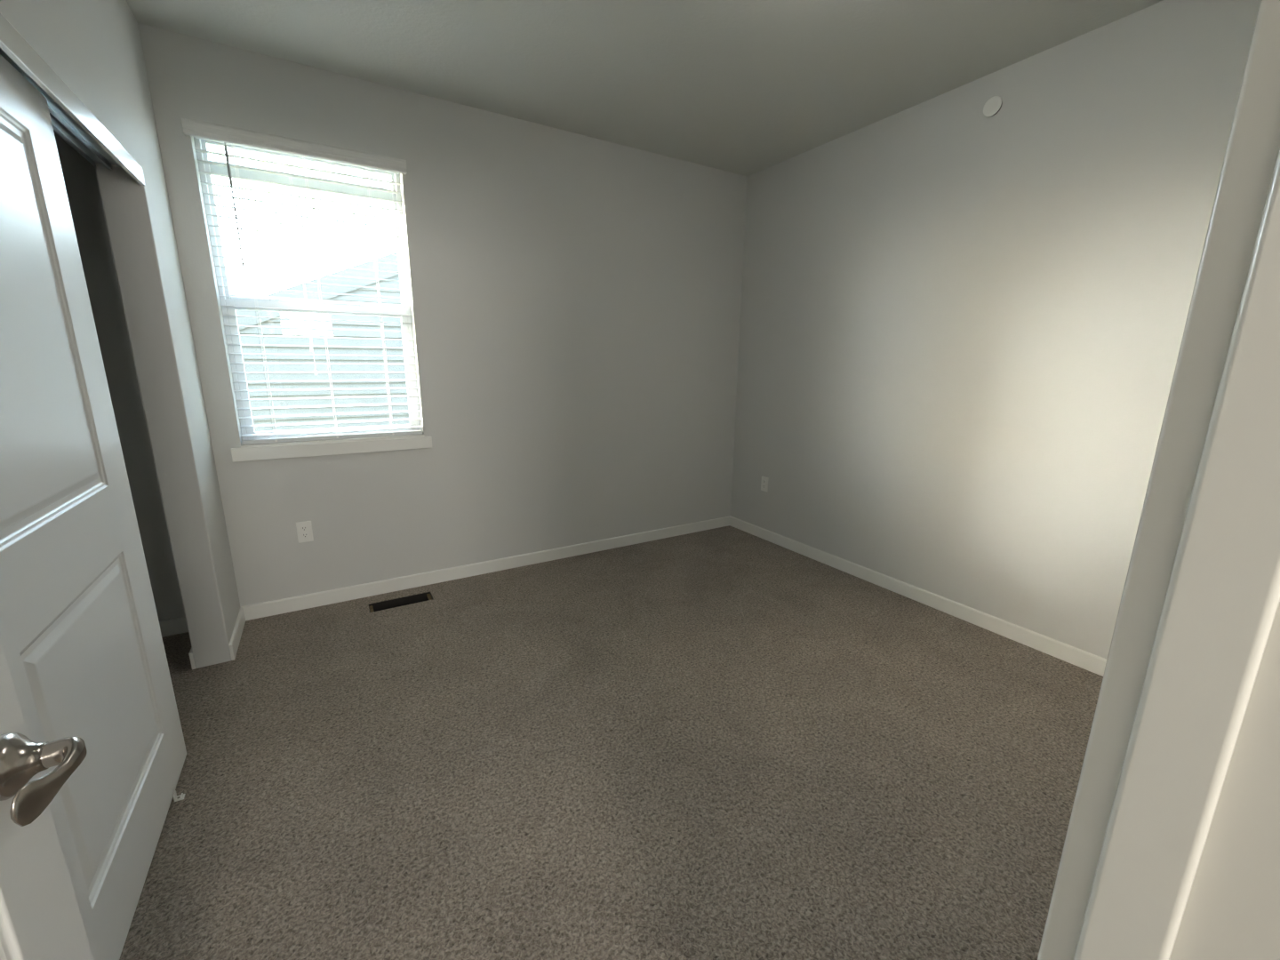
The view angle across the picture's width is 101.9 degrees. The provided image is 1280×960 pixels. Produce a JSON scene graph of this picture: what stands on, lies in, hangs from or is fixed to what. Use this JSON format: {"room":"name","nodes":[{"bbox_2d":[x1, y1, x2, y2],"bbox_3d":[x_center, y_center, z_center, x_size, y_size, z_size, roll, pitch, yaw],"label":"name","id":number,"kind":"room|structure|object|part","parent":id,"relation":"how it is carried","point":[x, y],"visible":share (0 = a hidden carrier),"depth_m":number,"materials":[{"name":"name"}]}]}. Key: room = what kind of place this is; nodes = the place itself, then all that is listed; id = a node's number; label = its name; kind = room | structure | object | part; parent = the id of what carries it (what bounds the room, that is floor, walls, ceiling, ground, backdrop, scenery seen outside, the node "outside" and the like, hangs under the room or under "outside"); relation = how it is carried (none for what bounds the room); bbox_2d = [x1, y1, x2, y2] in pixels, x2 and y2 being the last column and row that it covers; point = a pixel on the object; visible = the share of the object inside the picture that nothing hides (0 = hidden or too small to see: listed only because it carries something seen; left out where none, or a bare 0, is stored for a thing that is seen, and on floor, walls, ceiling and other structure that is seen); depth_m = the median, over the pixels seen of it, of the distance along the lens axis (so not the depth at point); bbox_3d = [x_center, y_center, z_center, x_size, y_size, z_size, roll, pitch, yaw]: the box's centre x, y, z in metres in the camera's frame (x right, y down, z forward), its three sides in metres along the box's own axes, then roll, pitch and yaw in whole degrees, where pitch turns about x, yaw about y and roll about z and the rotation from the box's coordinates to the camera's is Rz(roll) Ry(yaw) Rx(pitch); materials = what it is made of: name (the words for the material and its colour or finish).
{"room":"empty bedroom","nodes":[
{"label":"empty bedroom","id":0,"kind":"room"},
{"bbox_2d":[0,54,186,959],"bbox_3d":[-1.350,0.073,1.192,0.034,2.032,0.977,-7,15,-30],"label":"door","id":1,"kind":"structure","parent":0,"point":[81,637],"depth_m":1.24,"materials":[{"name":"white wood"}]},
{"bbox_2d":[0,0,239,668],"bbox_3d":[-1.350,-0.255,1.127,0.130,2.760,3.183,-7,15,-30],"label":"wall","id":2,"kind":"structure","parent":0,"point":[94,47],"depth_m":2.09,"materials":[{"name":"grey paint"}]},
{"bbox_2d":[0,13,145,185],"bbox_3d":[-1.507,-0.980,1.245,0.132,0.066,1.655,-7,15,-30],"label":"closet track","id":3,"kind":"object","parent":2,"relation":"attached to","point":[72,121],"visible":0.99,"depth_m":1.46,"materials":[{"name":"grey metal"}]},
{"bbox_3d":[-1.513,-0.998,1.235,0.116,0.026,1.651,-7,15,-30],"label":"rail","id":4,"kind":"part","parent":3,"relation":"part of","materials":[{"name":"grey metal"}]},
{"bbox_2d":[228,607,245,660],"bbox_3d":[-2.007,0.758,2.590,0.013,0.081,0.434,-7,15,-30],"label":"baseboard","id":5,"kind":"structure","parent":2,"relation":"attached to","point":[239,625],"depth_m":2.54,"materials":[{"name":"white"}]},
{"bbox_2d":[53,23,747,621],"bbox_3d":[-1.024,-0.730,3.225,4.455,2.760,0.160,-7,15,-30],"label":"wall","id":6,"kind":"structure","parent":0,"point":[575,300],"depth_m":3.14,"materials":[{"name":"grey paint"}]},
{"bbox_2d":[296,520,313,543],"bbox_3d":[-1.842,0.285,2.853,0.071,0.116,0.008,-7,15,-30],"label":"wall outlet","id":7,"kind":"object","parent":6,"relation":"attached to","point":[304,532],"visible":1,"depth_m":2.85,"materials":[{"name":"white plastic"}]},
{"bbox_2d":[300,526,307,531],"bbox_3d":[-1.841,0.266,2.847,0.034,0.027,0.002,-7,15,-30],"label":"receptacle","id":8,"kind":"object","parent":7,"relation":"attached to","point":[302,528],"depth_m":2.85,"materials":[{"name":"white plastic"}]},
{"bbox_2d":[301,532,308,537],"bbox_3d":[-1.841,0.305,2.855,0.034,0.027,0.002,-7,15,-30],"label":"receptacle","id":9,"kind":"object","parent":7,"relation":"attached to","point":[303,534],"depth_m":2.85,"materials":[{"name":"white plastic"}]},
{"bbox_2d":[193,136,431,462],"bbox_3d":[-1.682,-0.900,2.758,0.951,1.523,0.179,-7,15,-30],"label":"window","id":10,"kind":"structure","parent":6,"relation":"in","point":[270,451],"depth_m":2.73,"materials":[{"name":"white plastic"}]},
{"bbox_2d":[181,117,422,444],"bbox_3d":[-1.654,-0.936,2.706,0.908,1.456,0.115,-7,15,-30],"label":"window blind","id":11,"kind":"object","parent":10,"relation":"attached to","point":[200,130],"visible":1,"depth_m":2.65,"materials":[{"name":"white plastic"}]},
{"bbox_3d":[-1.909,-0.894,2.582,0.009,1.399,0.054,-7,15,-30],"label":"ladder cord","id":12,"kind":"part","parent":11,"relation":"part of","materials":[{"name":"white fabric"}]},
{"bbox_3d":[-1.746,-1.133,2.665,0.012,0.924,0.011,-7,15,-30],"label":"lift cord","id":13,"kind":"part","parent":11,"relation":"part of","materials":[{"name":"white fabric"}]},
{"bbox_3d":[-1.739,-1.075,2.683,0.012,1.044,0.011,-7,15,-30],"label":"lift cord","id":14,"kind":"part","parent":11,"relation":"part of","materials":[{"name":"white fabric"}]},
{"bbox_3d":[-1.671,-0.924,2.723,0.009,1.399,0.054,-7,15,-30],"label":"ladder cord","id":15,"kind":"part","parent":11,"relation":"part of","materials":[{"name":"white fabric"}]},
{"bbox_3d":[-1.671,-0.240,2.883,0.860,0.020,0.050,-7,15,-30],"label":"rail","id":16,"kind":"part","parent":11,"relation":"part of","materials":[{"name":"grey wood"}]},
{"bbox_3d":[-1.432,-0.954,2.865,0.009,1.399,0.054,-7,15,-30],"label":"ladder cord","id":17,"kind":"part","parent":11,"relation":"part of","materials":[{"name":"white fabric"}]},
{"bbox_3d":[-1.708,-1.284,2.724,0.832,0.729,0.026,-7,15,-30],"label":"sash","id":18,"kind":"part","parent":10,"relation":"part of","materials":[{"name":"white plastic"}]},
{"bbox_3d":[-1.700,-0.594,2.856,0.828,0.705,0.028,-7,15,-30],"label":"sash","id":19,"kind":"part","parent":10,"relation":"part of","materials":[{"name":"white plastic"}]},
{"bbox_3d":[-1.672,-0.191,2.892,0.951,0.080,0.114,-7,15,-30],"label":"sill","id":20,"kind":"part","parent":10,"relation":"part of","materials":[{"name":"white"}]},
{"bbox_2d":[240,515,730,620],"bbox_3d":[-0.671,0.533,3.636,3.405,0.081,0.013,-7,15,-30],"label":"baseboard","id":21,"kind":"structure","parent":6,"relation":"attached to","point":[265,609],"depth_m":3.34,"materials":[{"name":"white wood"}]},
{"bbox_2d":[119,525,1103,959],"bbox_3d":[0.431,1.150,1.208,4.500,0.022,5.760,-7,15,-30],"label":"floor","id":22,"kind":"structure","parent":0,"point":[729,742],"depth_m":1.77,"materials":[{"name":"beige carpet"}]},
{"bbox_2d":[172,790,185,801],"bbox_3d":[-1.470,1.005,1.656,0.024,0.026,0.022,-7,15,-30],"label":"floor guide","id":23,"kind":"object","parent":22,"relation":"on","point":[181,796],"visible":1,"depth_m":1.65,"materials":[{"name":"white plastic"}]},
{"bbox_2d":[368,592,433,612],"bbox_3d":[-1.391,0.832,3.053,0.336,0.249,0.128,-7,15,-30],"label":"floor vent","id":24,"kind":"object","parent":22,"relation":"in","point":[424,596],"visible":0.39,"depth_m":3.08,"materials":[{"name":"black metal"}]},
{"bbox_2d":[125,0,1163,175],"bbox_3d":[0.459,-1.580,0.586,4.500,0.100,5.760,-7,15,-30],"label":"ceiling","id":25,"kind":"structure","parent":0,"point":[742,87],"depth_m":2.34,"materials":[{"name":"grey paint"}]},
{"bbox_2d":[730,0,1261,659],"bbox_3d":[2.308,-0.399,1.916,0.150,2.760,5.600,-7,15,-30],"label":"wall","id":26,"kind":"structure","parent":0,"point":[962,328],"depth_m":2.59,"materials":[{"name":"grey paint"}]},
{"bbox_2d":[760,476,767,491],"bbox_3d":[0.981,0.032,4.093,0.008,0.116,0.071,-7,15,-30],"label":"wall outlet","id":27,"kind":"object","parent":26,"relation":"attached to","point":[764,480],"visible":1,"depth_m":4.09,"materials":[{"name":"white plastic"}]},
{"bbox_2d":[729,516,1106,676],"bbox_3d":[1.603,0.662,3.170,0.013,0.081,3.170,-7,15,-30],"label":"baseboard","id":28,"kind":"structure","parent":26,"relation":"attached to","point":[1089,661],"depth_m":2.94,"materials":[{"name":"white"}]},
{"bbox_2d":[983,96,1002,116],"bbox_3d":[1.695,-1.794,2.495,0.014,0.083,0.083,-7,15,-30],"label":"sprinkler cover","id":29,"kind":"object","parent":26,"relation":"attached to","point":[993,105],"visible":1,"depth_m":2.49,"materials":[{"name":"white plastic"}]},
{"bbox_3d":[0.632,-0.074,0.419,4.305,2.760,0.120,-7,15,-30],"label":"wall","id":30,"kind":"structure","parent":0,"visible":0},
{"bbox_2d":[0,639,94,959],"bbox_3d":[-0.523,0.286,0.302,0.102,2.023,0.735,-7,15,-30],"label":"door","id":31,"kind":"structure","parent":30,"relation":"in","point":[41,918],"depth_m":0.58,"materials":[{"name":"white"}]},
{"bbox_3d":[-0.640,0.322,0.559,0.050,0.044,0.102,-7,15,-30],"label":"lever handle","id":32,"kind":"part","parent":31,"relation":"part of","materials":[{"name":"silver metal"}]},
{"bbox_2d":[1037,0,1279,959],"bbox_3d":[-0.013,0.329,0.112,0.806,2.060,0.120,-7,15,-30],"label":"door frame","id":33,"kind":"structure","parent":30,"relation":"attached to","point":[1232,910],"depth_m":0.28,"materials":[{"name":"grey paint"}]},
{"bbox_2d":[1073,147,1279,959],"bbox_3d":[-0.025,0.332,0.131,0.767,2.045,0.038,-7,15,-30],"label":"door stop","id":34,"kind":"object","parent":30,"relation":"attached to","point":[1222,598],"visible":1,"depth_m":0.27,"materials":[{"name":"grey paint"}]},
{"label":"outside","id":35,"kind":"structure","parent":0,"visible":0},
{"bbox_3d":[-25.573,-6.854,40.758,120.000,0.100,89.500,-7,15,-30],"label":"ground","id":36,"kind":"structure","parent":35,"visible":0},
{"bbox_2d":[235,251,409,431],"bbox_3d":[-3.331,-2.861,12.339,11.800,5.180,8.036,-7,15,-30],"label":"house","id":37,"kind":"structure","parent":36,"relation":"on","point":[369,265],"depth_m":7.20,"materials":[{"name":"grey"}]},
{"bbox_3d":[-1.714,-0.210,0.911,0.720,2.760,3.183,-7,15,-30],"label":"wall","id":38,"kind":"structure","parent":0,"visible":0},
{"bbox_2d":[159,616,195,669],"bbox_3d":[-1.835,1.015,1.473,0.620,0.081,2.600,-7,15,-30],"label":"baseboard","id":39,"kind":"structure","parent":38,"relation":"attached to","point":[179,625],"depth_m":2.62,"materials":[{"name":"white"}]}
]}

